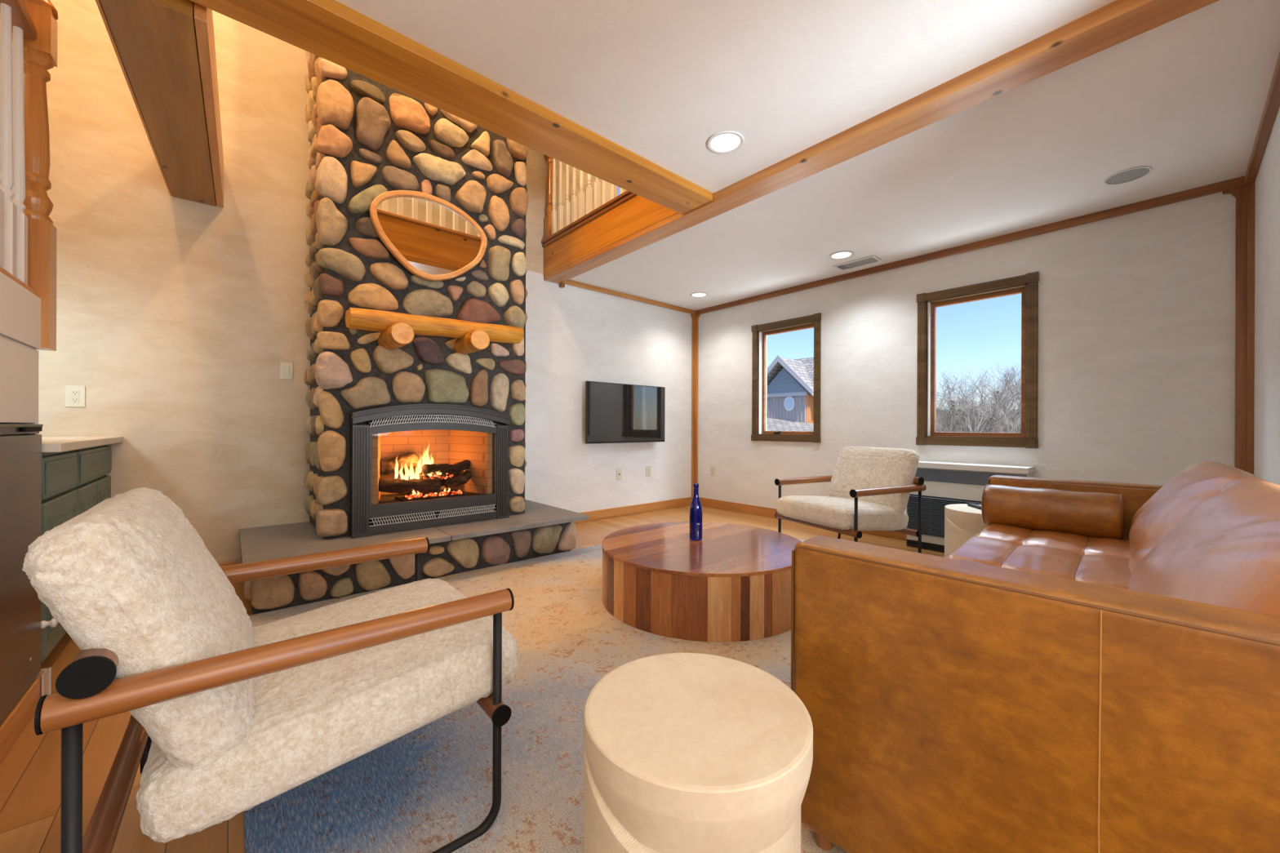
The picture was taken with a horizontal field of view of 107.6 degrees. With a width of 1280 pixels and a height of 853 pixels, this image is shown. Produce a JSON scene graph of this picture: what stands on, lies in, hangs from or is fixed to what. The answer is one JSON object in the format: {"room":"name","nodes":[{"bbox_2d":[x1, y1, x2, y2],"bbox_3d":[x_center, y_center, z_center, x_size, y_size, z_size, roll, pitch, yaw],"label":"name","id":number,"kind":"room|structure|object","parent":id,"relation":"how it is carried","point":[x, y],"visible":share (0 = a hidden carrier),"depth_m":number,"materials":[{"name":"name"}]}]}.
{"room":"living room","nodes":[
{"label":"living room","id":0,"kind":"room"},
{"bbox_2d":[0,334,35,349],"bbox_3d":[-0.516,-0.354,-0.650,0.605,0.185,5.605,0,0,-41],"label":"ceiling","id":1,"kind":"structure","parent":0,"point":[0,335],"depth_m":1.51,"materials":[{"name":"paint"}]},
{"bbox_2d":[0,0,57,351],"bbox_3d":[-1.510,-0.953,0.900,0.102,1.350,2.149,0,0,-40],"label":"landing railing","id":2,"kind":"object","parent":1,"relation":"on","point":[28,28],"visible":0.96,"depth_m":1.65,"materials":[{"name":"white paint"}]},
{"bbox_2d":[0,336,38,434],"bbox_3d":[-0.323,0.359,-0.475,0.090,1.240,5.610,0,0,-41],"label":"wall","id":3,"kind":"structure","parent":0,"point":[19,362],"depth_m":1.50,"materials":[{"name":"white paint"}]},
{"bbox_2d":[0,271,40,349],"bbox_3d":[-0.301,-0.357,-0.428,0.011,0.179,5.555,0,0,-41],"label":"trim","id":4,"kind":"structure","parent":3,"relation":"attached to","point":[20,308],"depth_m":1.49,"materials":[{"name":"white paint"}]},
{"bbox_2d":[0,423,43,724],"bbox_3d":[-1.911,0.428,1.355,0.105,0.870,0.685,0,0,-41],"label":"mini fridge","id":5,"kind":"object","parent":3,"relation":"in","point":[20,451],"visible":0.98,"depth_m":1.46,"materials":[{"name":"grey metal"}]},
{"bbox_2d":[0,671,44,763],"bbox_3d":[-0.301,0.929,-0.420,0.018,0.100,5.560,0,0,-41],"label":"baseboard","id":6,"kind":"structure","parent":3,"relation":"attached to","point":[20,714],"depth_m":1.47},
{"bbox_2d":[40,666,51,696],"bbox_3d":[-2.130,0.919,1.638,0.080,0.105,0.067,0,0,-41],"label":"guard","id":7,"kind":"object","parent":3,"relation":"attached to","point":[46,675],"visible":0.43,"depth_m":1.66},
{"bbox_2d":[23,0,691,564],"bbox_3d":[-1.370,-1.625,4.192,5.696,5.200,0.120,0,0,-41],"label":"wall","id":8,"kind":"structure","parent":0,"point":[177,319],"depth_m":3.01,"materials":[{"name":"beige paint"}]},
{"bbox_2d":[64,385,84,407],"bbox_3d":[-3.114,-0.167,2.583,0.072,0.118,0.009,0,0,-41],"label":"wall outlet","id":9,"kind":"object","parent":8,"relation":"attached to","point":[74,394],"visible":1,"depth_m":2.58,"materials":[{"name":"beige plastic"}]},
{"bbox_2d":[71,390,79,395],"bbox_3d":[-3.112,-0.187,2.581,0.030,0.028,0.003,0,0,-41],"label":"receptacle","id":10,"kind":"object","parent":9,"relation":"attached to","point":[73,392],"depth_m":2.58,"materials":[{"name":"beige plastic"}]},
{"bbox_2d":[71,397,79,402],"bbox_3d":[-3.112,-0.147,2.581,0.030,0.028,0.003,0,0,-41],"label":"receptacle","id":11,"kind":"object","parent":9,"relation":"attached to","point":[73,399],"depth_m":2.58,"materials":[{"name":"beige plastic"}]},
{"bbox_2d":[95,0,223,207],"bbox_3d":[-2.175,-1.526,2.208,0.276,0.275,1.807,0,0,-40],"label":"tie beam","id":12,"kind":"structure","parent":8,"relation":"attached to","point":[165,50],"depth_m":1.91,"materials":[{"name":"brown wood"}]},
{"bbox_2d":[217,560,238,566],"bbox_3d":[-2.790,0.919,2.865,0.505,0.100,0.018,0,0,-41],"label":"baseboard","id":13,"kind":"structure","parent":8,"relation":"attached to","point":[236,562],"depth_m":2.99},
{"bbox_2d":[280,362,293,379],"bbox_3d":[-2.411,-0.379,3.196,0.070,0.115,0.012,0,0,-41],"label":"light switch","id":14,"kind":"object","parent":8,"relation":"attached to","point":[286,368],"visible":1,"depth_m":3.19,"materials":[{"name":"beige plastic"}]},
{"bbox_2d":[559,282,564,288],"bbox_3d":[-0.767,-1.389,4.607,0.039,0.043,0.049,0,0,-41],"label":"bracket","id":15,"kind":"object","parent":8,"relation":"attached to","point":[562,285],"visible":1,"depth_m":4.59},
{"bbox_2d":[608,182,610,200],"bbox_3d":[-0.102,-2.720,5.287,0.700,0.900,0.100,0,0,-41],"label":"window","id":16,"kind":"structure","parent":8,"relation":"in","point":[609,183],"depth_m":5.02,"materials":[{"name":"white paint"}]},
{"bbox_2d":[616,468,621,479],"bbox_3d":[-0.227,0.521,5.112,0.070,0.115,0.012,0,0,-41],"label":"cable plate","id":17,"kind":"object","parent":8,"relation":"attached to","point":[618,471],"visible":1,"depth_m":5.11,"materials":[{"name":"beige plastic"}]},
{"bbox_2d":[585,381,665,444],"bbox_3d":[-0.161,-0.141,5.093,1.090,0.630,0.126,0,0,-41],"label":"television","id":18,"kind":"object","parent":8,"relation":"attached to","point":[615,413],"visible":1,"depth_m":5.00,"materials":[{"name":"black glass"}]},
{"bbox_2d":[562,279,695,314],"bbox_3d":[-0.037,-1.435,5.258,1.986,0.045,0.035,0,0,-41],"label":"trim","id":19,"kind":"structure","parent":8,"relation":"attached to","point":[571,282],"depth_m":5.14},
{"bbox_2d":[572,497,693,523],"bbox_3d":[-0.202,0.929,5.133,2.348,0.100,0.018,0,0,-41],"label":"baseboard","id":20,"kind":"structure","parent":8,"relation":"attached to","point":[653,506],"depth_m":5.25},
{"bbox_2d":[645,466,650,476],"bbox_3d":[0.099,0.518,5.400,0.070,0.115,0.009,0,0,-41],"label":"wall outlet","id":21,"kind":"object","parent":8,"relation":"attached to","point":[648,468],"visible":1,"depth_m":5.39,"materials":[{"name":"beige plastic"}]},
{"bbox_2d":[0,505,944,852],"bbox_3d":[0.943,1.034,1.541,5.696,0.100,7.170,0,0,-41],"label":"floor","id":22,"kind":"structure","parent":0,"point":[30,772],"depth_m":1.33,"materials":[{"name":"brown wood"}]},
{"bbox_2d":[40,444,111,662],"bbox_3d":[-2.808,0.533,1.974,0.619,0.872,1.331,0,0,-41],"label":"base cabinet","id":23,"kind":"object","parent":22,"relation":"on","point":[73,482],"visible":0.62,"depth_m":1.95,"materials":[{"name":"green paint"}]},
{"bbox_2d":[40,617,57,628],"bbox_3d":[-2.106,0.702,1.667,0.042,0.032,0.032,0,0,-41],"label":"knob","id":24,"kind":"object","parent":23,"relation":"attached to","point":[53,623],"visible":0.72,"depth_m":1.66,"materials":[{"name":"white paint"}]},
{"bbox_2d":[41,436,123,453],"bbox_3d":[-2.791,0.074,1.987,0.659,0.034,1.331,0,0,-41],"label":"countertop","id":25,"kind":"structure","parent":23,"relation":"on","point":[49,444],"depth_m":1.99,"materials":[{"name":"stone"}]},
{"bbox_2d":[239,499,589,614],"bbox_3d":[-1.491,0.822,3.300,2.012,0.305,1.074,0,0,-41],"label":"hearth","id":26,"kind":"object","parent":22,"relation":"on","point":[542,530],"visible":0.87,"depth_m":2.90,"materials":[{"name":"stone"}]},
{"bbox_2d":[303,50,528,538],"bbox_3d":[-1.573,-1.806,3.432,1.398,4.949,0.753,0,0,-41],"label":"stone chimney","id":27,"kind":"object","parent":26,"relation":"on","point":[369,138],"visible":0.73,"depth_m":3.02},
{"bbox_2d":[369,190,487,280],"bbox_3d":[-1.374,-1.248,3.108,0.735,0.558,0.043,0,0,-41],"label":"oval mirror","id":28,"kind":"object","parent":27,"relation":"attached to","point":[431,237],"visible":1,"depth_m":3.08,"materials":[{"name":"brown mirror"}]},
{"bbox_2d":[345,307,524,354],"bbox_3d":[-1.285,-0.599,3.069,1.080,0.235,0.336,0,0,-41],"label":"log","id":29,"kind":"object","parent":27,"relation":"attached to","point":[397,330],"visible":0.98,"depth_m":2.94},
{"bbox_2d":[348,403,511,538],"bbox_3d":[-1.519,0.258,3.327,1.015,0.820,0.595,0,0,-41],"label":"fireplace insert","id":30,"kind":"object","parent":26,"relation":"on","point":[410,468],"visible":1,"depth_m":3.22,"materials":[{"name":"grey metal"}]},
{"bbox_2d":[377,489,478,503],"bbox_3d":[-1.545,0.498,3.361,0.795,0.043,0.510,0,0,-41],"label":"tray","id":31,"kind":"object","parent":30,"relation":"on","point":[384,497],"depth_m":3.22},
{"bbox_2d":[348,403,511,425],"bbox_3d":[-1.372,-0.081,3.162,1.015,0.140,0.155,0,0,-41],"label":"hood","id":32,"kind":"object","parent":30,"relation":"attached to","point":[408,414],"depth_m":3.09,"materials":[{"name":"grey metal"}]},
{"bbox_2d":[368,504,495,526],"bbox_3d":[-1.356,0.590,3.140,0.813,0.050,0.010,0,0,-41],"label":"grille","id":33,"kind":"object","parent":30,"relation":"attached to","point":[460,512],"depth_m":3.11,"materials":[{"name":"metal"}]},
{"bbox_2d":[368,414,496,426],"bbox_3d":[-1.354,-0.037,3.140,0.813,0.084,0.010,0,0,-41],"label":"grille","id":34,"kind":"object","parent":30,"relation":"attached to","point":[410,420],"depth_m":3.11,"materials":[{"name":"metal"}]},
{"bbox_2d":[244,521,846,852],"bbox_3d":[0.251,0.976,2.554,3.690,0.010,2.705,0,0,-41],"label":"area rug","id":35,"kind":"object","parent":22,"relation":"on","point":[428,787],"visible":0.23,"depth_m":1.37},
{"bbox_2d":[22,487,518,852],"bbox_3d":[-0.820,0.563,1.197,0.829,0.824,0.752,0,0,-40],"label":"lounge chair","id":36,"kind":"object","parent":35,"relation":"on","point":[230,716],"visible":1,"depth_m":0.89,"materials":[{"name":"beige fabric"}]},
{"bbox_2d":[22,487,255,771],"bbox_3d":[-1.023,0.389,1.026,0.169,0.506,0.655,-30,19,-36],"label":"cushion","id":37,"kind":"object","parent":36,"relation":"on","point":[129,578],"depth_m":0.81,"materials":[{"name":"fabric"}]},
{"bbox_2d":[135,578,518,843],"bbox_3d":[-0.773,0.627,1.237,0.704,0.201,0.660,-7,5,-40],"label":"seat cushion","id":38,"kind":"object","parent":36,"relation":"on","point":[298,725],"depth_m":0.98,"materials":[{"name":"fabric"}]},
{"bbox_2d":[583,653,813,852],"bbox_3d":[0.102,0.743,0.870,0.410,0.454,0.410,0,0,32],"label":"side table","id":39,"kind":"object","parent":35,"relation":"on","point":[684,753],"visible":1,"depth_m":0.75,"materials":[{"name":"beige stone"}]},
{"bbox_2d":[601,521,801,642],"bbox_3d":[0.358,0.816,2.683,1.154,0.310,1.154,0,0,-41],"label":"coffee table","id":40,"kind":"object","parent":35,"relation":"on","point":[661,581],"visible":0.87,"depth_m":2.22,"materials":[{"name":"brown wood"}]},
{"bbox_2d":[689,483,702,541],"bbox_3d":[0.327,0.498,2.738,0.075,0.326,0.075,0,0,-41],"label":"glass bottle","id":41,"kind":"object","parent":40,"relation":"on","point":[695,508],"visible":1,"depth_m":2.71,"materials":[{"name":"blue"}]},
{"bbox_2d":[774,446,926,553],"bbox_3d":[1.542,0.572,3.511,0.829,0.824,0.752,0,0,-27],"label":"lounge chair","id":42,"kind":"object","parent":35,"relation":"on","point":[870,488],"visible":0.99,"depth_m":3.38,"materials":[{"name":"beige fabric"}]},
{"bbox_2d":[776,495,908,530],"bbox_3d":[1.488,0.636,3.483,0.704,0.201,0.660,7,-3,-27],"label":"seat cushion","id":43,"kind":"object","parent":42,"relation":"on","point":[828,513],"depth_m":3.27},
{"bbox_2d":[826,446,919,512],"bbox_3d":[1.780,0.400,3.633,0.169,0.506,0.655,27,-12,-25],"label":"cushion","id":44,"kind":"object","parent":42,"relation":"on","point":[856,467],"depth_m":3.52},
{"bbox_2d":[944,503,987,556],"bbox_3d":[2.177,0.751,2.974,0.410,0.454,0.410,0,0,-26],"label":"side table","id":45,"kind":"object","parent":35,"relation":"on","point":[962,522],"visible":0.35,"depth_m":2.92,"materials":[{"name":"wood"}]},
{"bbox_2d":[967,503,981,509],"bbox_3d":[2.174,0.515,3.024,0.040,0.016,0.150,0,0,7],"label":"remote control","id":46,"kind":"object","parent":45,"relation":"on","point":[974,505],"visible":0.72,"depth_m":3.02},
{"bbox_2d":[791,461,1279,852],"bbox_3d":[1.498,0.555,1.597,2.341,0.840,0.869,0,0,-44],"label":"leather sofa","id":47,"kind":"object","parent":35,"relation":"on","point":[1015,689],"visible":0.97,"depth_m":0.83,"materials":[{"name":"leather"}]},
{"bbox_2d":[944,523,1131,589],"bbox_3d":[1.454,0.599,1.644,2.070,0.179,0.724,0,0,-44],"label":"seat cushion","id":48,"kind":"object","parent":47,"relation":"on","point":[1069,556],"depth_m":1.91,"materials":[{"name":"brown leather"}]},
{"bbox_2d":[981,484,1124,539],"bbox_3d":[2.056,0.421,2.358,0.216,0.216,0.526,0,0,-44],"label":"bolster pillow","id":49,"kind":"object","parent":47,"relation":"on","point":[1091,514],"visible":0.98,"depth_m":2.27,"materials":[{"name":"brown leather"}]},
{"bbox_2d":[1128,461,1260,574],"bbox_3d":[2.053,0.340,1.769,1.034,0.450,0.190,0,31,-44],"label":"cushion","id":50,"kind":"object","parent":47,"relation":"on","point":[1154,512],"depth_m":1.61,"materials":[{"name":"brown leather"}]},
{"bbox_2d":[1128,477,1279,616],"bbox_3d":[1.304,0.338,1.051,1.034,0.450,0.189,0,31,-44],"label":"cushion","id":51,"kind":"object","parent":47,"relation":"on","point":[1225,551],"depth_m":0.90,"materials":[{"name":"brown leather"}]},
{"bbox_2d":[335,0,1115,192],"bbox_3d":[1.012,-1.595,0.184,2.776,0.283,4.850,0,0,-41],"label":"ceiling","id":52,"kind":"structure","parent":0,"point":[655,79],"depth_m":1.83,"materials":[{"name":"paint"}]},
{"bbox_2d":[190,0,712,214],"bbox_3d":[-0.873,-1.593,1.952,3.272,0.360,0.295,0,0,-41],"label":"ceiling beam","id":53,"kind":"structure","parent":52,"relation":"attached to","point":[331,30],"depth_m":1.95,"materials":[{"name":"brown wood"}]},
{"bbox_2d":[706,130,744,153],"bbox_3d":[0.437,-1.452,2.397,0.192,0.006,0.192,0,0,-41],"label":"recessed light","id":54,"kind":"object","parent":52,"relation":"in","point":[725,141],"visible":1,"depth_m":2.39,"materials":[{"name":"white paint"}]},
{"bbox_2d":[541,0,1218,283],"bbox_3d":[0.541,-1.584,2.930,0.197,0.372,4.295,0,0,-41],"label":"ceiling beam","id":55,"kind":"structure","parent":52,"relation":"attached to","point":[629,222],"depth_m":2.26,"materials":[{"name":"brown wood"}]},
{"bbox_2d":[543,154,626,239],"bbox_3d":[-0.298,-2.263,3.848,0.084,0.980,1.792,0,0,-41],"label":"balcony railing","id":56,"kind":"object","parent":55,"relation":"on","point":[550,220],"visible":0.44,"depth_m":4.25,"materials":[{"name":"white paint"}]},
{"bbox_2d":[568,0,1279,310],"bbox_3d":[1.368,-1.593,3.655,1.986,0.283,4.298,0,0,-41],"label":"ceiling","id":57,"kind":"structure","parent":0,"point":[1184,98],"depth_m":2.62,"materials":[{"name":"paint"}]},
{"bbox_2d":[690,292,707,297],"bbox_3d":[0.651,-1.451,5.166,0.192,0.006,0.192,0,0,-41],"label":"recessed light","id":58,"kind":"object","parent":57,"relation":"in","point":[695,294],"visible":1,"depth_m":5.16,"materials":[{"name":"white paint"}]},
{"bbox_2d":[829,250,853,259],"bbox_3d":[1.702,-1.447,3.959,0.192,0.006,0.192,0,0,-41],"label":"recessed light","id":59,"kind":"object","parent":57,"relation":"in","point":[844,254],"visible":1,"depth_m":3.96,"materials":[{"name":"white paint"}]},
{"bbox_2d":[832,255,882,271],"bbox_3d":[1.923,-1.444,4.154,0.180,0.009,0.360,0,0,-41],"label":"ceiling vent","id":60,"kind":"object","parent":57,"relation":"in","point":[873,259],"visible":1,"depth_m":4.14,"materials":[{"name":"metal"}]},
{"bbox_2d":[1102,166,1151,185],"bbox_3d":[2.805,-1.444,2.700,0.196,0.004,0.196,0,0,-41],"label":"ceiling speaker","id":61,"kind":"object","parent":57,"relation":"attached to","point":[1129,175],"visible":1,"depth_m":2.70,"materials":[{"name":"white paint"}]},
{"bbox_2d":[697,191,1235,528],"bbox_3d":[3.045,-1.608,3.361,0.150,5.200,6.950,0,0,-41],"label":"wall","id":62,"kind":"structure","parent":0,"point":[1136,310],"depth_m":3.30,"materials":[{"name":"paint"}]},
{"bbox_2d":[690,313,700,497],"bbox_3d":[0.689,-0.263,5.865,0.085,2.292,0.085,0,0,-41],"label":"trim","id":63,"kind":"structure","parent":62,"relation":"attached to","point":[695,318],"depth_m":5.88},
{"bbox_2d":[710,466,715,475],"bbox_3d":[0.884,0.538,5.697,0.009,0.115,0.070,0,0,-41],"label":"wall outlet","id":64,"kind":"object","parent":62,"relation":"attached to","point":[712,468],"visible":1,"depth_m":5.69,"materials":[{"name":"beige plastic"}]},
{"bbox_2d":[751,312,821,442],"bbox_3d":[1.579,-0.484,5.005,0.183,1.290,0.810,0,0,-41],"label":"window","id":65,"kind":"structure","parent":62,"relation":"in","point":[760,332],"depth_m":5.09,"materials":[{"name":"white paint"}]},
{"bbox_2d":[699,497,906,540],"bbox_3d":[1.512,0.936,4.973,0.018,0.100,2.482,0,0,-41],"label":"baseboard","id":66,"kind":"structure","parent":62,"relation":"attached to","point":[741,508],"depth_m":5.24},
{"bbox_2d":[906,460,1035,551],"bbox_3d":[2.534,0.639,3.645,0.230,0.698,0.796,0,0,-41],"label":"wall heater","id":67,"kind":"object","parent":62,"relation":"attached to","point":[946,483],"visible":0.34,"depth_m":3.68,"materials":[{"name":"white metal"}]},
{"bbox_2d":[906,539,944,551],"bbox_3d":[2.531,0.962,3.644,0.195,0.052,0.780,0,0,-41],"label":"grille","id":68,"kind":"object","parent":67,"relation":"attached to","point":[927,544],"depth_m":3.75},
{"bbox_2d":[906,495,981,537],"bbox_3d":[2.454,0.714,3.576,0.012,0.314,0.768,0,0,-41],"label":"grille","id":69,"kind":"object","parent":67,"relation":"attached to","point":[932,506],"depth_m":3.73,"materials":[{"name":"black metal"}]},
{"bbox_2d":[695,176,1247,315],"bbox_3d":[2.112,-1.423,4.285,0.035,0.052,4.263,0,0,-41],"label":"trim","id":70,"kind":"structure","parent":62,"relation":"attached to","point":[1219,187],"depth_m":3.47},
{"bbox_2d":[915,271,1039,448],"bbox_3d":[2.681,-0.483,3.747,0.183,1.282,0.799,0,0,-41],"label":"window","id":71,"kind":"structure","parent":62,"relation":"in","point":[1026,285],"depth_m":3.69,"materials":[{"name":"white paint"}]},
{"bbox_2d":[1222,182,1255,474],"bbox_3d":[3.471,-0.199,2.721,0.045,2.385,0.115,0,0,-41],"label":"trim","id":72,"kind":"structure","parent":62,"relation":"attached to","point":[1245,195],"depth_m":2.70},
{"bbox_2d":[1253,106,1279,484],"bbox_3d":[2.616,-0.229,1.815,2.526,2.437,0.120,0,0,-41],"label":"wall","id":73,"kind":"structure","parent":0,"point":[1267,202],"depth_m":2.29,"materials":[{"name":"paint"}]},
{"bbox_2d":[1244,52,1279,184],"bbox_3d":[2.556,-1.421,1.862,2.491,0.052,0.035,0,0,-41],"label":"trim","id":74,"kind":"structure","parent":73,"relation":"attached to","point":[1272,105],"depth_m":2.18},
{"label":"outside","id":75,"kind":"structure","parent":0,"visible":0},
{"bbox_2d":[936,409,1020,432],"bbox_3d":[16.532,1.367,25.130,40.000,6.437,40.000,0,0,-41],"label":"hillside","id":76,"kind":"structure","parent":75,"point":[938,410],"depth_m":37.72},
{"bbox_2d":[766,355,813,431],"bbox_3d":[6.335,0.863,17.255,7.722,6.682,3.600,0,0,-41],"label":"house","id":77,"kind":"structure","parent":76,"relation":"on","point":[789,382],"depth_m":15.87,"materials":[{"name":"blue"}]},
{"bbox_2d":[936,372,964,427],"bbox_3d":[15.597,-0.233,24.693,2.632,5.394,4.122,0,0,-5],"label":"bare tree","id":78,"kind":"object","parent":76,"relation":"on","point":[945,372],"visible":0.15,"depth_m":24.17,"materials":[{"name":"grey plant"}]},
{"bbox_2d":[942,401,959,429],"bbox_3d":[14.613,0.800,22.018,2.013,4.013,2.114,0,0,-41],"label":"bare tree","id":79,"kind":"object","parent":76,"relation":"on","point":[948,402],"visible":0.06,"depth_m":21.96,"materials":[{"name":"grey plant"}]},
{"bbox_2d":[937,400,971,431],"bbox_3d":[10.774,1.110,17.953,3.584,4.689,2.288,0,0,22],"label":"bare tree","id":80,"kind":"object","parent":76,"relation":"on","point":[940,424],"visible":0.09,"depth_m":17.63,"materials":[{"name":"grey plant"}]},
{"bbox_2d":[935,367,986,431],"bbox_3d":[13.465,0.168,20.084,2.875,5.552,2.952,0,0,17],"label":"bare tree","id":81,"kind":"object","parent":76,"relation":"on","point":[971,367],"visible":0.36,"depth_m":19.87,"materials":[{"name":"grey plant"}]},
{"bbox_2d":[936,395,986,431],"bbox_3d":[13.897,0.639,21.116,2.255,4.622,3.532,0,0,-33],"label":"bare tree","id":82,"kind":"object","parent":76,"relation":"on","point":[961,395],"visible":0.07,"depth_m":20.83,"materials":[{"name":"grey plant"}]},
{"bbox_2d":[941,393,988,431],"bbox_3d":[15.583,0.567,20.713,4.574,4.206,2.700,0,0,29],"label":"bare tree","id":83,"kind":"object","parent":76,"relation":"on","point":[957,393],"visible":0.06,"depth_m":21.05,"materials":[{"name":"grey plant"}]},
{"bbox_2d":[936,388,996,432],"bbox_3d":[13.826,0.555,20.721,3.009,4.720,3.466,0,0,19],"label":"bare tree","id":84,"kind":"object","parent":76,"relation":"on","point":[957,388],"visible":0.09,"depth_m":20.25,"materials":[{"name":"grey plant"}]},
{"bbox_2d":[935,379,999,431],"bbox_3d":[11.475,0.793,17.694,2.554,5.234,4.000,0,0,-22],"label":"bare tree","id":85,"kind":"object","parent":76,"relation":"on","point":[963,398],"visible":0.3,"depth_m":17.14,"materials":[{"name":"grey plant"}]},
{"bbox_2d":[935,396,1006,432],"bbox_3d":[12.692,0.971,18.673,3.298,4.844,4.006,0,0,-2],"label":"bare tree","id":86,"kind":"object","parent":76,"relation":"on","point":[938,426],"visible":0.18,"depth_m":18.99,"materials":[{"name":"grey plant"}]},
{"bbox_2d":[938,401,1005,432],"bbox_3d":[12.933,1.213,17.103,4.975,4.575,2.936,0,0,-15],"label":"bare tree","id":87,"kind":"object","parent":76,"relation":"on","point":[975,413],"visible":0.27,"depth_m":16.91,"materials":[{"name":"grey plant"}]},
{"bbox_2d":[936,368,1013,432],"bbox_3d":[14.110,-0.003,20.418,2.653,5.438,4.156,0,0,-35],"label":"bare tree","id":88,"kind":"object","parent":76,"relation":"on","point":[948,369],"visible":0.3,"depth_m":20.39,"materials":[{"name":"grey plant"}]},
{"bbox_2d":[935,378,1018,432],"bbox_3d":[11.728,0.888,16.486,2.761,5.332,2.836,0,0,-7],"label":"bare tree","id":89,"kind":"object","parent":76,"relation":"on","point":[989,392],"visible":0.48,"depth_m":16.20,"materials":[{"name":"grey plant"}]},
{"bbox_2d":[936,361,1021,432],"bbox_3d":[12.658,0.494,17.439,2.851,5.844,4.466,0,0,-21],"label":"bare tree","id":90,"kind":"object","parent":76,"relation":"on","point":[1004,391],"visible":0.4,"depth_m":17.32,"materials":[{"name":"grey plant"}]},
{"bbox_2d":[937,395,1019,432],"bbox_3d":[13.902,0.938,18.054,5.046,4.640,2.978,0,0,32],"label":"bare tree","id":91,"kind":"object","parent":76,"relation":"on","point":[957,396],"visible":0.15,"depth_m":18.45,"materials":[{"name":"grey plant"}]},
{"bbox_2d":[942,400,1021,432],"bbox_3d":[13.926,0.973,18.247,2.713,4.256,3.124,0,0,-10],"label":"bare tree","id":92,"kind":"object","parent":76,"relation":"on","point":[999,400],"visible":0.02,"depth_m":18.82,"materials":[{"name":"grey plant"}]},
{"bbox_2d":[944,364,1021,430],"bbox_3d":[15.079,0.053,20.100,2.713,5.560,4.249,0,0,-33],"label":"bare tree","id":93,"kind":"object","parent":76,"relation":"on","point":[1019,365],"visible":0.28,"depth_m":20.02,"materials":[{"name":"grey plant"}]},
{"bbox_2d":[960,417,1017,432],"bbox_3d":[11.897,1.533,15.783,2.543,3.963,4.309,0,0,43],"label":"bare tree","id":94,"kind":"object","parent":76,"relation":"on","point":[1000,429],"visible":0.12,"depth_m":16.07,"materials":[{"name":"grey plant"}]},
{"bbox_2d":[955,392,1021,432],"bbox_3d":[13.372,1.200,16.500,3.599,4.902,3.124,0,0,-7],"label":"bare tree","id":95,"kind":"object","parent":76,"relation":"on","point":[980,415],"visible":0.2,"depth_m":16.67,"materials":[{"name":"grey plant"}]},
{"bbox_2d":[957,377,1021,432],"bbox_3d":[12.746,0.862,16.651,2.903,5.458,2.827,0,0,-36],"label":"bare tree","id":96,"kind":"object","parent":76,"relation":"on","point":[1007,411],"visible":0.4,"depth_m":16.46,"materials":[{"name":"grey plant"}]},
{"bbox_2d":[957,367,1021,427],"bbox_3d":[15.332,0.032,20.192,2.656,5.444,4.160,0,0,14],"label":"bare tree","id":97,"kind":"object","parent":76,"relation":"on","point":[1011,367],"visible":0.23,"depth_m":19.80,"materials":[{"name":"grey plant"}]},
{"bbox_2d":[960,411,1020,432],"bbox_3d":[13.266,1.381,16.503,2.678,4.173,4.538,0,0,-7],"label":"bare tree","id":98,"kind":"object","parent":76,"relation":"on","point":[1011,411],"visible":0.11,"depth_m":16.92,"materials":[{"name":"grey plant"}]},
{"bbox_2d":[963,390,1018,432],"bbox_3d":[14.510,0.628,19.434,2.514,4.728,2.448,0,0,31],"label":"bare tree","id":99,"kind":"object","parent":76,"relation":"on","point":[973,396],"visible":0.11,"depth_m":19.43,"materials":[{"name":"grey plant"}]},
{"bbox_2d":[961,389,1021,432],"bbox_3d":[13.038,0.860,17.359,5.191,4.774,3.064,0,0,-2],"label":"bare tree","id":100,"kind":"object","parent":76,"relation":"on","point":[1007,389],"visible":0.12,"depth_m":17.13,"materials":[{"name":"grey plant"}]},
{"bbox_2d":[962,396,1021,432],"bbox_3d":[13.402,1.206,16.386,3.584,4.882,3.112,0,0,0],"label":"bare tree","id":101,"kind":"object","parent":76,"relation":"on","point":[979,397],"visible":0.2,"depth_m":16.47,"materials":[{"name":"grey plant"}]},
{"bbox_2d":[965,401,1021,432],"bbox_3d":[13.671,1.159,17.445,3.371,4.591,2.926,0,0,12],"label":"bare tree","id":102,"kind":"object","parent":76,"relation":"on","point":[975,402],"visible":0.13,"depth_m":17.30,"materials":[{"name":"grey plant"}]},
{"bbox_2d":[982,391,1005,431],"bbox_3d":[15.152,0.580,19.973,2.290,4.219,2.036,0,0,-4],"label":"bare tree","id":103,"kind":"object","parent":76,"relation":"on","point":[994,391],"visible":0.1,"depth_m":19.97,"materials":[{"name":"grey plant"}]},
{"bbox_2d":[969,360,1021,422],"bbox_3d":[17.735,-0.430,21.616,5.702,5.244,3.365,0,0,-19],"label":"bare tree","id":104,"kind":"object","parent":76,"relation":"on","point":[994,360],"visible":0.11,"depth_m":21.56,"materials":[{"name":"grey plant"}]},
{"bbox_2d":[971,362,1021,431],"bbox_3d":[16.297,-0.459,20.401,2.960,5.565,2.882,0,0,11],"label":"bare tree","id":105,"kind":"object","parent":76,"relation":"on","point":[994,362],"visible":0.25,"depth_m":20.62,"materials":[{"name":"grey plant"}]},
{"bbox_2d":[973,367,1021,429],"bbox_3d":[15.389,0.053,19.735,2.939,5.527,2.862,0,0,34],"label":"bare tree","id":106,"kind":"object","parent":76,"relation":"on","point":[988,367],"visible":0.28,"depth_m":19.69,"materials":[{"name":"grey plant"}]},
{"bbox_2d":[1008,358,1021,429],"bbox_3d":[15.353,0.108,17.489,3.142,6.067,3.226,0,0,-35],"label":"bare tree","id":107,"kind":"object","parent":76,"relation":"on","point":[1010,358],"visible":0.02,"depth_m":18.14,"materials":[{"name":"grey plant"}]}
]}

